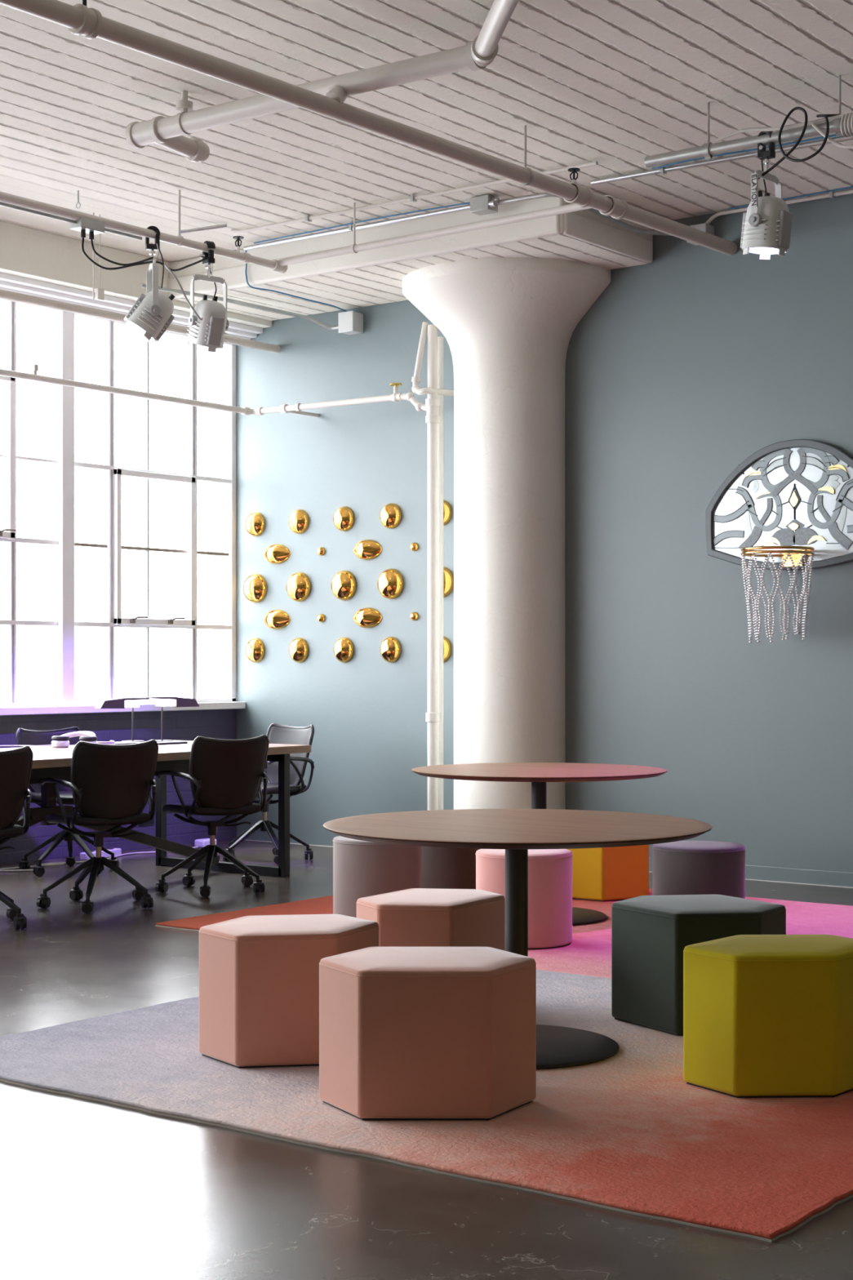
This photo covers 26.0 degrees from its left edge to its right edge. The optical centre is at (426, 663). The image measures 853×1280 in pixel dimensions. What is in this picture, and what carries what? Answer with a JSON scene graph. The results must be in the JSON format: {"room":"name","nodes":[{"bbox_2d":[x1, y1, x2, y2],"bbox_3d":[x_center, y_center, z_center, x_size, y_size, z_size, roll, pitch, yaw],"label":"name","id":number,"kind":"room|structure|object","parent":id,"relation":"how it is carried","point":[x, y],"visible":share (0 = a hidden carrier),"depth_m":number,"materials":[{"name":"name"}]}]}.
{"room":"office lounge","nodes":[
{"label":"office lounge","id":0,"kind":"room"},
{"bbox_2d":[0,708,236,864],"bbox_3d":[-5.975,0.805,7.669,0.300,0.950,14.760,0,0,37],"label":"wall","id":1,"kind":"structure","parent":0,"point":[178,725],"depth_m":12.65,"materials":[{"name":"paint"}]},
{"bbox_2d":[0,298,58,706],"bbox_3d":[-2.893,-1.031,11.473,0.142,2.628,1.692,0,0,37],"label":"window","id":2,"kind":"structure","parent":1,"relation":"in","point":[9,536],"depth_m":11.81,"materials":[{"name":"white paint"}]},
{"bbox_2d":[0,701,245,715],"bbox_3d":[-5.839,0.305,7.566,0.140,0.050,14.760,0,0,37],"label":"trim","id":3,"kind":"structure","parent":1,"relation":"attached to","point":[31,710],"depth_m":12.26,"materials":[{"name":"white paint"}]},
{"bbox_2d":[51,310,235,706],"bbox_3d":[-1.898,-1.031,12.780,0.142,2.628,1.698,0,0,37],"label":"window","id":4,"kind":"structure","parent":1,"relation":"in","point":[62,322],"depth_m":12.48,"materials":[{"name":"white paint"}]},
{"bbox_2d":[0,0,852,262],"bbox_3d":[0.210,-2.800,2.958,16.050,0.200,15.560,0,0,37],"label":"ceiling","id":5,"kind":"structure","parent":0,"point":[616,84],"depth_m":8.93,"materials":[{"name":"white wood"}]},
{"bbox_2d":[93,213,104,301],"bbox_3d":[-1.975,-2.440,11.104,0.030,0.520,0.079,0,0,37],"label":"rod","id":6,"kind":"object","parent":5,"relation":"hanging from","point":[100,292],"visible":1,"depth_m":11.10,"materials":[{"name":"white paint"}]},
{"bbox_2d":[0,221,271,340],"bbox_3d":[-5.811,-2.520,7.545,0.590,0.360,14.760,0,0,37],"label":"beam","id":7,"kind":"structure","parent":5,"relation":"attached to","point":[24,252],"depth_m":11.76,"materials":[{"name":"white paint"}]},
{"bbox_2d":[0,190,287,273],"bbox_3d":[-4.635,-2.529,6.309,0.072,0.343,12.420,0,0,37],"label":"pipe","id":8,"kind":"object","parent":5,"relation":"hanging from","point":[244,257],"visible":1,"depth_m":10.35,"materials":[{"name":"white metal"}]},
{"bbox_2d":[0,201,142,239],"bbox_3d":[-5.005,-2.365,5.856,0.020,0.040,11.250,0,0,37],"label":"conduit","id":9,"kind":"object","parent":8,"relation":"attached to","point":[3,204],"visible":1,"depth_m":9.82,"materials":[{"name":"metal"}]},
{"bbox_2d":[70,217,104,240],"bbox_3d":[-1.839,-2.349,10.012,0.090,0.098,0.170,0,0,37],"label":"junction box","id":10,"kind":"object","parent":8,"relation":"attached to","point":[84,225],"visible":1,"depth_m":9.98,"materials":[{"name":"metal"}]},
{"bbox_2d":[90,240,153,266],"bbox_3d":[-1.680,-2.247,10.191,0.016,0.109,0.430,0,0,43],"label":"power cable","id":11,"kind":"object","parent":10,"relation":"hanging from","point":[91,241],"visible":1,"depth_m":10.15,"materials":[{"name":"black rubber"}]},
{"bbox_2d":[122,226,174,345],"bbox_3d":[-1.561,-2.123,10.364,0.288,0.656,0.252,0,0,-18],"label":"spotlight","id":12,"kind":"object","parent":8,"relation":"hanging from","point":[150,316],"visible":1,"depth_m":10.30,"materials":[{"name":"grey metal"}]},
{"bbox_2d":[81,237,208,271],"bbox_3d":[-1.554,-2.255,10.339,0.051,0.201,0.939,0,0,40],"label":"power cable","id":13,"kind":"object","parent":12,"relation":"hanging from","point":[82,240],"visible":1,"depth_m":10.22,"materials":[{"name":"black rubber"}]},
{"bbox_2d":[164,263,202,320],"bbox_3d":[-1.371,-2.101,10.451,0.034,0.286,0.279,0,0,44],"label":"power cable","id":14,"kind":"object","parent":12,"relation":"hanging from","point":[165,264],"visible":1,"depth_m":10.44,"materials":[{"name":"rubber"}]},
{"bbox_2d":[186,240,229,352],"bbox_3d":[-1.272,-2.128,10.741,0.252,0.647,0.264,0,0,-35],"label":"spotlight","id":15,"kind":"object","parent":8,"relation":"hanging from","point":[209,332],"visible":1,"depth_m":10.67,"materials":[{"name":"grey metal"}]},
{"bbox_2d":[180,223,226,233],"bbox_3d":[-1.366,-2.663,11.318,0.287,0.067,0.022,0,0,-5],"label":"conduit","id":16,"kind":"object","parent":5,"relation":"attached to","point":[220,226],"visible":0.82,"depth_m":11.31,"materials":[{"name":"metal"}]},
{"bbox_2d":[125,0,519,162],"bbox_3d":[-0.200,-2.565,7.750,0.802,0.271,3.355,0,0,-34],"label":"pipe","id":17,"kind":"object","parent":5,"relation":"hanging from","point":[169,132],"visible":0.98,"depth_m":8.13,"materials":[{"name":"metal"}]},
{"bbox_2d":[243,204,470,250],"bbox_3d":[-0.443,-2.670,11.275,1.810,0.060,0.040,0,0,37],"label":"conduit","id":18,"kind":"object","parent":5,"relation":"attached to","point":[350,228],"visible":0.91,"depth_m":11.24,"materials":[{"name":"metal"}]},
{"bbox_2d":[244,250,347,311],"bbox_3d":[-0.862,-2.530,12.280,0.101,0.248,1.099,0,0,37],"label":"cable","id":19,"kind":"object","parent":18,"relation":"hanging from","point":[248,284],"visible":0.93,"depth_m":12.17,"materials":[{"name":"blue plastic"}]},
{"bbox_2d":[253,202,470,244],"bbox_3d":[-0.425,-2.679,11.241,1.700,0.017,0.021,0,0,37],"label":"cable","id":20,"kind":"object","parent":18,"relation":"on","point":[465,203],"visible":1,"depth_m":11.18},
{"bbox_2d":[470,194,499,215],"bbox_3d":[0.346,-2.650,10.673,0.165,0.085,0.100,0,0,37],"label":"junction box","id":21,"kind":"object","parent":18,"relation":"attached to","point":[485,204],"visible":1,"depth_m":10.64,"materials":[{"name":"metal"}]},
{"bbox_2d":[496,192,671,235],"bbox_3d":[1.046,-2.618,10.751,1.284,0.103,0.352,0,0,-23],"label":"conduit","id":22,"kind":"object","parent":21,"relation":"attached to","point":[541,195],"visible":0.55,"depth_m":10.66,"materials":[{"name":"metal"}]},
{"bbox_2d":[0,0,737,255],"bbox_3d":[-2.084,-2.490,5.900,0.126,0.421,12.861,0,0,37],"label":"pipe","id":23,"kind":"object","parent":5,"relation":"hanging from","point":[79,20],"visible":1,"depth_m":8.08,"materials":[{"name":"white metal"}]},
{"bbox_2d":[168,196,653,320],"bbox_3d":[-0.305,-2.575,11.980,3.495,0.250,1.030,0,0,37],"label":"ceiling beam","id":24,"kind":"structure","parent":5,"relation":"attached to","point":[379,284],"depth_m":11.60,"materials":[{"name":"white paint"}]},
{"bbox_2d":[140,283,337,329],"bbox_3d":[-1.230,-2.372,12.345,1.579,0.122,0.154,0,0,-36],"label":"conduit","id":25,"kind":"object","parent":24,"relation":"attached to","point":[142,285],"visible":0.94,"depth_m":12.40,"materials":[{"name":"metal"}]},
{"bbox_2d":[231,160,598,233],"bbox_3d":[-0.151,-2.685,10.687,2.672,0.060,0.040,0,0,37],"label":"conduit","id":26,"kind":"object","parent":5,"relation":"attached to","point":[413,197],"visible":1,"depth_m":10.66,"materials":[{"name":"white metal"}]},
{"bbox_2d":[278,202,591,266],"bbox_3d":[-0.001,-2.551,10.510,2.220,0.297,0.054,0,0,37],"label":"pipe","id":27,"kind":"object","parent":5,"relation":"hanging from","point":[354,248],"visible":0.94,"depth_m":10.48,"materials":[{"name":"white metal"}]},
{"bbox_2d":[590,136,852,185],"bbox_3d":[3.146,-2.685,8.667,5.501,0.060,0.045,0,0,36],"label":"conduit","id":28,"kind":"object","parent":5,"relation":"attached to","point":[664,171],"visible":0.78,"depth_m":9.86,"materials":[{"name":"metal"}]},
{"bbox_2d":[652,134,836,169],"bbox_3d":[2.281,-2.688,9.266,2.601,0.017,0.037,0,0,36],"label":"cable","id":29,"kind":"object","parent":28,"relation":"attached to","point":[833,135],"visible":0.75,"depth_m":9.71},
{"bbox_2d":[644,75,842,167],"bbox_3d":[2.520,-2.562,8.011,3.600,0.275,0.072,0,0,37],"label":"tube","id":30,"kind":"object","parent":5,"relation":"hanging from","point":[708,150],"visible":0.98,"depth_m":8.79,"materials":[{"name":"metal"}]},
{"bbox_2d":[740,131,792,260],"bbox_3d":[1.602,-2.211,8.711,0.228,0.602,0.228,0,0,-4],"label":"spotlight","id":31,"kind":"object","parent":30,"relation":"hanging from","point":[766,224],"visible":1,"depth_m":8.63,"materials":[{"name":"grey metal"}]},
{"bbox_2d":[758,106,839,179],"bbox_3d":[1.717,-2.423,8.566,0.414,0.298,0.064,0,0,37],"label":"power cable","id":32,"kind":"object","parent":31,"relation":"hanging from","point":[825,116],"visible":1,"depth_m":8.53,"materials":[{"name":"black rubber"}]},
{"bbox_2d":[715,111,852,142],"bbox_3d":[2.283,-2.507,8.155,2.252,0.043,0.041,0,0,37],"label":"cable","id":33,"kind":"object","parent":30,"relation":"on","point":[830,118],"visible":1,"depth_m":8.63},
{"bbox_2d":[811,124,852,148],"bbox_3d":[1.952,-2.416,8.383,0.457,0.158,0.033,0,0,40],"label":"power cable","id":34,"kind":"object","parent":30,"relation":"hanging from","point":[840,145],"visible":1,"depth_m":8.45,"materials":[{"name":"white plastic"}]},
{"bbox_2d":[840,113,852,137],"bbox_3d":[1.980,-2.419,8.419,0.168,0.198,0.108,0,0,37],"label":"cable","id":35,"kind":"object","parent":30,"relation":"attached to","point":[846,121],"visible":1,"depth_m":8.42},
{"bbox_2d":[705,190,852,224],"bbox_3d":[4.592,-2.658,8.822,7.387,0.114,0.040,0,0,37],"label":"conduit","id":36,"kind":"object","parent":5,"relation":"attached to","point":[832,195],"visible":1,"depth_m":10.66,"materials":[{"name":"white metal"}]},
{"bbox_2d":[728,186,852,209],"bbox_3d":[2.666,-2.693,10.266,2.200,0.013,0.016,0,0,38],"label":"cable","id":37,"kind":"object","parent":36,"relation":"on","point":[847,188],"visible":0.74,"depth_m":10.62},
{"bbox_2d":[0,839,852,1279],"bbox_3d":[0.210,1.330,2.958,16.050,0.100,15.560,0,0,37],"label":"floor","id":38,"kind":"structure","parent":0,"point":[90,1189],"depth_m":4.47,"materials":[{"name":"concrete"}]},
{"bbox_2d":[0,746,33,929],"bbox_3d":[-2.234,0.839,8.970,0.611,0.881,0.609,0,0,-37],"label":"swivel chair","id":39,"kind":"object","parent":38,"relation":"on","point":[15,765],"visible":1,"depth_m":8.88,"materials":[{"name":"black metal"}]},
{"bbox_2d":[15,726,119,876],"bbox_3d":[-2.186,0.839,11.333,0.611,0.881,0.609,0,0,-45],"label":"swivel chair","id":40,"kind":"object","parent":38,"relation":"on","point":[23,736],"visible":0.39,"depth_m":11.37,"materials":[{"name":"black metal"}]},
{"bbox_2d":[36,739,158,913],"bbox_3d":[-1.735,0.839,9.729,0.611,0.881,0.609,0,0,-35],"label":"swivel chair","id":41,"kind":"object","parent":38,"relation":"on","point":[110,784],"visible":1,"depth_m":9.54,"materials":[{"name":"black metal"}]},
{"bbox_2d":[0,846,198,871],"bbox_3d":[-2.079,1.271,12.012,0.220,0.013,1.814,0,0,35],"label":"cable","id":42,"kind":"object","parent":38,"relation":"on","point":[2,869],"visible":0.55,"depth_m":11.66,"materials":[{"name":"white plastic"}]},
{"bbox_2d":[80,848,121,860],"bbox_3d":[-2.139,1.254,12.126,0.060,0.053,0.360,0,0,29],"label":"power strip","id":43,"kind":"object","parent":38,"relation":"on","point":[83,856],"visible":0.63,"depth_m":12.11,"materials":[{"name":"white plastic"}]},
{"bbox_2d":[0,740,311,877],"bbox_3d":[-2.115,0.887,10.260,1.160,0.785,3.160,0,0,37],"label":"meeting table","id":44,"kind":"object","parent":38,"relation":"on","point":[47,761],"visible":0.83,"depth_m":10.95,"materials":[{"name":"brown wood"}]},
{"bbox_2d":[0,730,97,747],"bbox_3d":[-2.213,0.448,10.894,0.618,0.092,0.203,0,0,14],"label":"headphones","id":45,"kind":"object","parent":44,"relation":"on","point":[58,741],"visible":0.88,"depth_m":10.81,"materials":[{"name":"white plastic"}]},
{"bbox_2d":[51,735,69,747],"bbox_3d":[-2.149,0.460,10.840,0.106,0.068,0.106,0,0,37],"label":"ear cup","id":46,"kind":"object","parent":45,"relation":"on","point":[58,741],"depth_m":10.80,"materials":[{"name":"plastic"}]},
{"bbox_2d":[79,735,97,743],"bbox_3d":[-1.976,0.460,10.786,0.106,0.068,0.106,0,0,37],"label":"ear cup","id":47,"kind":"object","parent":45,"relation":"on","point":[91,739],"depth_m":10.75,"materials":[{"name":"white plastic"}]},
{"bbox_2d":[94,697,149,742],"bbox_3d":[-1.897,0.355,11.499,0.326,0.279,0.140,0,0,-32],"label":"desk lamp","id":48,"kind":"object","parent":44,"relation":"on","point":[117,703],"visible":0.79,"depth_m":11.46,"materials":[{"name":"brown metal"}]},
{"bbox_2d":[124,700,139,707],"bbox_3d":[-1.852,0.254,11.527,0.100,0.043,0.070,0,0,-32],"label":"diffuser","id":49,"kind":"object","parent":48,"relation":"attached to","point":[128,704],"depth_m":11.50,"materials":[{"name":"white plastic"}]},
{"bbox_2d":[114,741,142,744],"bbox_3d":[-1.876,0.489,11.234,0.200,0.012,0.280,0,0,37],"label":"tablet","id":50,"kind":"object","parent":44,"relation":"on","point":[118,742],"visible":0.28,"depth_m":11.25,"materials":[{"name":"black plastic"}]},
{"bbox_2d":[156,741,187,744],"bbox_3d":[-1.601,0.489,11.314,0.150,0.012,0.240,0,0,37],"label":"notebook","id":51,"kind":"object","parent":44,"relation":"on","point":[157,742],"visible":0.72,"depth_m":11.28,"materials":[{"name":"white paper"}]},
{"bbox_2d":[145,696,199,742],"bbox_3d":[-1.602,0.353,11.652,0.326,0.284,0.140,0,0,-32],"label":"desk lamp","id":52,"kind":"object","parent":44,"relation":"on","point":[173,701],"visible":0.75,"depth_m":11.61,"materials":[{"name":"brown metal"}]},
{"bbox_2d":[155,699,174,706],"bbox_3d":[-1.646,0.248,11.623,0.100,0.043,0.070,0,0,-32],"label":"diffuser","id":53,"kind":"object","parent":52,"relation":"attached to","point":[158,702],"depth_m":11.59,"materials":[{"name":"white plastic"}]},
{"bbox_2d":[194,838,216,848],"bbox_3d":[-1.536,1.250,12.836,0.090,0.055,0.140,0,0,37],"label":"power adapter","id":54,"kind":"object","parent":38,"relation":"on","point":[202,842],"visible":0.76,"depth_m":12.78,"materials":[{"name":"white plastic"}]},
{"bbox_2d":[155,734,269,897],"bbox_3d":[-1.212,0.839,10.378,0.611,0.881,0.609,0,0,-35],"label":"swivel chair","id":55,"kind":"object","parent":38,"relation":"on","point":[225,776],"visible":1,"depth_m":10.19,"materials":[{"name":"black metal"}]},
{"bbox_2d":[222,723,314,864],"bbox_3d":[-1.058,0.839,11.978,0.608,0.881,0.609,0,0,-42],"label":"swivel chair","id":56,"kind":"object","parent":38,"relation":"on","point":[277,733],"visible":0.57,"depth_m":12.00,"materials":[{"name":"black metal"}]},
{"bbox_2d":[0,969,852,1242],"bbox_3d":[0.336,1.272,6.060,3.088,0.016,2.646,0,0,37],"label":"rug","id":57,"kind":"object","parent":38,"relation":"on","point":[625,1131],"visible":0.6,"depth_m":5.09,"materials":[{"name":"pink carpet"}]},
{"bbox_2d":[199,913,378,1067],"bbox_3d":[-0.445,1.052,6.008,0.589,0.422,0.475,0,0,-8],"label":"stool","id":58,"kind":"object","parent":57,"relation":"on","point":[259,975],"visible":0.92,"depth_m":5.78,"materials":[{"name":"pink fabric"}]},
{"bbox_2d":[319,946,536,1119],"bbox_3d":[0.003,1.052,5.318,0.626,0.422,0.455,0,0,0],"label":"stool","id":59,"kind":"object","parent":57,"relation":"on","point":[406,1033],"visible":1,"depth_m":5.10,"materials":[{"name":"pink fabric"}]},
{"bbox_2d":[356,888,505,951],"bbox_3d":[0.017,1.052,6.719,0.437,0.422,0.586,0,0,37],"label":"stool","id":60,"kind":"object","parent":57,"relation":"on","point":[411,917],"visible":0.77,"depth_m":6.53,"materials":[{"name":"pink fabric"}]},
{"bbox_2d":[323,808,711,1068],"bbox_3d":[0.296,0.896,6.070,1.270,0.735,1.270,0,0,37],"label":"round pedestal table","id":61,"kind":"object","parent":57,"relation":"on","point":[516,831],"visible":0.76,"depth_m":5.97,"materials":[{"name":"brown wood"}]},
{"bbox_2d":[611,893,786,1035],"bbox_3d":[0.961,1.052,6.525,0.491,0.422,0.588,0,0,-31],"label":"stool","id":62,"kind":"object","parent":57,"relation":"on","point":[651,934],"visible":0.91,"depth_m":6.37,"materials":[{"name":"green fabric"}]},
{"bbox_2d":[683,933,852,1097],"bbox_3d":[1.081,1.052,5.575,0.469,0.422,0.566,0,0,37],"label":"stool","id":63,"kind":"object","parent":57,"relation":"on","point":[765,1015],"visible":1,"depth_m":5.37,"materials":[{"name":"yellow fabric"}]},
{"bbox_2d":[425,324,439,810],"bbox_3d":[0.040,-0.455,11.975,0.091,3.470,0.091,0,0,-8],"label":"riser pipe","id":64,"kind":"object","parent":38,"relation":"on","point":[432,402],"visible":0.97,"depth_m":11.94,"materials":[{"name":"white metal"}]},
{"bbox_2d":[388,382,426,411],"bbox_3d":[-0.098,-1.735,12.080,0.346,0.210,0.084,0,0,37],"label":"valve","id":65,"kind":"object","parent":64,"relation":"attached to","point":[395,397],"visible":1,"depth_m":12.09,"materials":[{"name":"white paint"}]},
{"bbox_2d":[411,321,453,396],"bbox_3d":[0.102,-1.974,12.013,0.391,0.481,0.131,0,0,-19],"label":"drain pipe","id":66,"kind":"object","parent":64,"relation":"attached to","point":[416,388],"visible":1,"depth_m":11.97,"materials":[{"name":"white metal"}]},
{"bbox_2d":[437,336,443,809],"bbox_3d":[0.088,-0.430,12.127,0.047,3.420,0.048,0,0,37],"label":"riser pipe","id":67,"kind":"object","parent":38,"relation":"on","point":[440,340],"visible":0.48,"depth_m":12.11,"materials":[{"name":"white metal"}]},
{"bbox_2d":[155,888,852,978],"bbox_3d":[0.699,1.272,9.118,3.078,0.016,2.661,0,0,37],"label":"rug","id":68,"kind":"object","parent":38,"relation":"on","point":[588,953],"visible":0.29,"depth_m":8.93,"materials":[{"name":"pink carpet"}]},
{"bbox_2d":[333,835,421,917],"bbox_3d":[-0.240,1.052,9.000,0.435,0.422,0.435,0,0,37],"label":"round stool","id":69,"kind":"object","parent":68,"relation":"on","point":[361,868],"visible":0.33,"depth_m":8.81,"materials":[{"name":"grey fabric"}]},
{"bbox_2d":[421,845,479,888],"bbox_3d":[0.116,1.052,10.100,0.435,0.422,0.435,0,0,37],"label":"round stool","id":70,"kind":"object","parent":68,"relation":"on","point":[443,868],"visible":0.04,"depth_m":9.90,"materials":[{"name":"beige fabric"}]},
{"bbox_2d":[475,848,573,949],"bbox_3d":[0.442,1.052,8.360,0.441,0.422,0.441,0,0,37],"label":"round stool","id":71,"kind":"object","parent":68,"relation":"on","point":[549,870],"visible":0.62,"depth_m":8.19,"materials":[{"name":"pink fabric"}]},
{"bbox_2d":[411,762,667,924],"bbox_3d":[0.560,0.896,9.191,1.270,0.735,1.270,0,0,37],"label":"round pedestal table","id":72,"kind":"object","parent":68,"relation":"on","point":[536,773],"visible":0.61,"depth_m":9.04,"materials":[{"name":"brown wood"}]},
{"bbox_2d":[567,844,648,901],"bbox_3d":[0.955,1.052,10.065,0.574,0.422,0.520,0,0,37],"label":"stool","id":73,"kind":"object","parent":68,"relation":"on","point":[615,873],"visible":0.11,"depth_m":9.83,"materials":[{"name":"orange fabric"}]},
{"bbox_2d":[652,840,746,898],"bbox_3d":[1.274,1.052,8.640,0.435,0.422,0.435,0,0,37],"label":"round stool","id":74,"kind":"object","parent":68,"relation":"on","point":[678,867],"visible":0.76,"depth_m":8.46,"materials":[{"name":"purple fabric"}]},
{"bbox_2d":[402,257,610,809],"bbox_3d":[0.539,-0.588,11.846,1.388,3.735,1.388,0,0,37],"label":"column","id":75,"kind":"structure","parent":38,"relation":"on","point":[508,325],"depth_m":11.51,"materials":[{"name":"white paint"}]},
{"bbox_2d":[206,193,852,872],"bbox_3d":[4.743,-0.710,8.908,15.850,3.980,0.200,0,0,37],"label":"wall","id":76,"kind":"structure","parent":0,"point":[693,361],"depth_m":11.46,"materials":[{"name":"grey paint"}]},
{"bbox_2d":[0,272,262,339],"bbox_3d":[-5.752,-2.362,7.499,0.260,0.095,14.760,0,0,37],"label":"trim","id":77,"kind":"structure","parent":76,"relation":"attached to","point":[9,282],"depth_m":11.98,"materials":[{"name":"white paint"}]},
{"bbox_2d":[0,289,280,353],"bbox_3d":[-5.507,-2.232,7.375,0.056,0.081,14.660,0,0,37],"label":"pipe","id":78,"kind":"object","parent":76,"relation":"attached to","point":[5,295],"visible":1,"depth_m":11.80,"materials":[{"name":"white metal"}]},
{"bbox_2d":[0,364,389,417],"bbox_3d":[-4.973,-1.775,6.969,1.239,0.110,14.660,0,0,37],"label":"pipe","id":79,"kind":"object","parent":76,"relation":"attached to","point":[296,408],"visible":1,"depth_m":12.27,"materials":[{"name":"white metal"}]},
{"bbox_2d":[244,511,265,536],"bbox_3d":[-1.250,-1.002,13.302,0.176,0.176,0.072,0,0,37],"label":"wall ornament","id":80,"kind":"object","parent":76,"relation":"attached to","point":[255,524],"visible":1,"depth_m":13.27,"materials":[{"name":"gold metal"}]},
{"bbox_2d":[243,573,267,603],"bbox_3d":[-1.254,-0.540,13.297,0.212,0.212,0.085,0,0,37],"label":"wall ornament","id":81,"kind":"object","parent":76,"relation":"attached to","point":[255,586],"visible":1,"depth_m":13.26,"materials":[{"name":"gold metal"}]},
{"bbox_2d":[245,638,265,662],"bbox_3d":[-1.250,-0.092,13.302,0.168,0.180,0.072,0,0,37],"label":"wall ornament","id":82,"kind":"object","parent":76,"relation":"attached to","point":[255,648],"visible":1,"depth_m":13.28,"materials":[{"name":"gold metal"}]},
{"bbox_2d":[263,609,290,629],"bbox_3d":[-1.090,-0.312,13.181,0.256,0.144,0.070,0,0,37],"label":"wall ornament","id":83,"kind":"object","parent":76,"relation":"attached to","point":[274,619],"visible":1,"depth_m":13.15,"materials":[{"name":"gold metal"}]},
{"bbox_2d":[263,543,290,564],"bbox_3d":[-1.090,-0.780,13.181,0.256,0.144,0.070,0,0,37],"label":"wall ornament","id":84,"kind":"object","parent":76,"relation":"attached to","point":[277,553],"visible":1,"depth_m":13.15,"materials":[{"name":"gold metal"}]},
{"bbox_2d":[285,572,311,601],"bbox_3d":[-0.924,-0.540,13.045,0.212,0.212,0.085,0,0,37],"label":"wall ornament","id":85,"kind":"object","parent":76,"relation":"attached to","point":[298,586],"visible":1,"depth_m":13.01,"materials":[{"name":"gold metal"}]},
{"bbox_2d":[288,509,309,533],"bbox_3d":[-0.920,-1.002,13.050,0.176,0.176,0.072,0,0,37],"label":"wall ornament","id":86,"kind":"object","parent":76,"relation":"attached to","point":[299,520],"visible":1,"depth_m":13.02,"materials":[{"name":"gold metal"}]},
{"bbox_2d":[288,637,308,662],"bbox_3d":[-0.920,-0.092,13.050,0.168,0.180,0.072,0,0,37],"label":"wall ornament","id":87,"kind":"object","parent":76,"relation":"attached to","point":[298,647],"visible":1,"depth_m":13.02,"materials":[{"name":"gold metal"}]},
{"bbox_2d":[330,569,356,600],"bbox_3d":[-0.594,-0.540,12.794,0.212,0.212,0.085,0,0,37],"label":"wall ornament","id":88,"kind":"object","parent":76,"relation":"attached to","point":[344,584],"visible":1,"depth_m":12.76,"materials":[{"name":"gold metal"}]},
{"bbox_2d":[333,506,354,531],"bbox_3d":[-0.590,-1.002,12.799,0.176,0.176,0.072,0,0,37],"label":"wall ornament","id":89,"kind":"object","parent":76,"relation":"attached to","point":[344,517],"visible":1,"depth_m":12.77,"materials":[{"name":"gold metal"}]},
{"bbox_2d":[333,636,354,662],"bbox_3d":[-0.590,-0.092,12.799,0.168,0.180,0.072,0,0,37],"label":"wall ornament","id":90,"kind":"object","parent":76,"relation":"attached to","point":[344,648],"visible":1,"depth_m":12.77,"materials":[{"name":"gold metal"}]},
{"bbox_2d":[337,311,363,334],"bbox_3d":[-0.520,-2.340,12.709,0.130,0.140,0.121,0,0,37],"label":"junction box","id":91,"kind":"object","parent":76,"relation":"attached to","point":[350,322],"visible":1,"depth_m":12.67,"materials":[{"name":"grey paint"}]},
{"bbox_2d":[353,539,382,559],"bbox_3d":[-0.426,-0.780,12.675,0.256,0.144,0.070,0,0,37],"label":"wall ornament","id":92,"kind":"object","parent":76,"relation":"attached to","point":[365,549],"visible":1,"depth_m":12.64,"materials":[{"name":"gold metal"}]},
{"bbox_2d":[353,607,382,628],"bbox_3d":[-0.426,-0.312,12.675,0.256,0.144,0.070,0,0,37],"label":"wall ornament","id":93,"kind":"object","parent":76,"relation":"attached to","point":[366,617],"visible":1,"depth_m":12.64,"materials":[{"name":"gold metal"}]},
{"bbox_2d":[377,568,404,599],"bbox_3d":[-0.263,-0.540,12.542,0.212,0.212,0.085,0,0,37],"label":"wall ornament","id":94,"kind":"object","parent":76,"relation":"attached to","point":[390,583],"visible":1,"depth_m":12.51,"materials":[{"name":"gold metal"}]},
{"bbox_2d":[379,502,401,528],"bbox_3d":[-0.259,-1.002,12.547,0.176,0.176,0.072,0,0,37],"label":"wall ornament","id":95,"kind":"object","parent":76,"relation":"attached to","point":[390,515],"visible":1,"depth_m":12.52,"materials":[{"name":"gold metal"}]},
{"bbox_2d":[379,636,401,662],"bbox_3d":[-0.259,-0.092,12.547,0.168,0.180,0.072,0,0,37],"label":"wall ornament","id":96,"kind":"object","parent":76,"relation":"attached to","point":[390,649],"visible":1,"depth_m":12.52,"materials":[{"name":"gold metal"}]},
{"bbox_2d":[426,566,453,597],"bbox_3d":[0.075,-0.540,12.285,0.212,0.212,0.085,0,0,37],"label":"wall ornament","id":97,"kind":"object","parent":76,"relation":"attached to","point":[448,578],"visible":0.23,"depth_m":12.24,"materials":[{"name":"gold metal"}]},
{"bbox_2d":[443,635,451,662],"bbox_3d":[0.079,-0.092,12.290,0.168,0.180,0.072,0,0,37],"label":"wall ornament","id":98,"kind":"object","parent":76,"relation":"attached to","point":[446,644],"visible":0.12,"depth_m":12.26,"materials":[{"name":"gold metal"}]},
{"bbox_2d":[443,499,452,525],"bbox_3d":[0.079,-1.002,12.290,0.176,0.176,0.072,0,0,37],"label":"wall ornament","id":99,"kind":"object","parent":76,"relation":"attached to","point":[447,511],"visible":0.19,"depth_m":12.25,"materials":[{"name":"gold metal"}]},
{"bbox_2d":[244,839,852,888],"bbox_3d":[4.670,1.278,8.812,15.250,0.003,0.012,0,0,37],"label":"trim","id":100,"kind":"structure","parent":76,"relation":"attached to","point":[245,839],"depth_m":10.82,"materials":[{"name":"grey paint"}]},
{"bbox_2d":[686,222,714,245],"bbox_3d":[1.643,-2.570,11.068,0.130,0.100,0.110,0,0,37],"label":"junction box","id":101,"kind":"object","parent":76,"relation":"attached to","point":[704,227],"visible":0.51,"depth_m":11.02,"materials":[{"name":"grey paint"}]},
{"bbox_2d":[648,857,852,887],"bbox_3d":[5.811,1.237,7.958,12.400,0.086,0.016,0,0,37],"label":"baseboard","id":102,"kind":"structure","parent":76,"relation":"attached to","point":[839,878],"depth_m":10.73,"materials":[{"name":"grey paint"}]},
{"bbox_2d":[705,439,852,643],"bbox_3d":[2.016,-0.707,10.571,1.150,1.182,0.448,0,0,37],"label":"basketball hoop","id":103,"kind":"object","parent":76,"relation":"attached to","point":[788,505],"visible":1,"depth_m":10.71,"materials":[{"name":"grey paint"}]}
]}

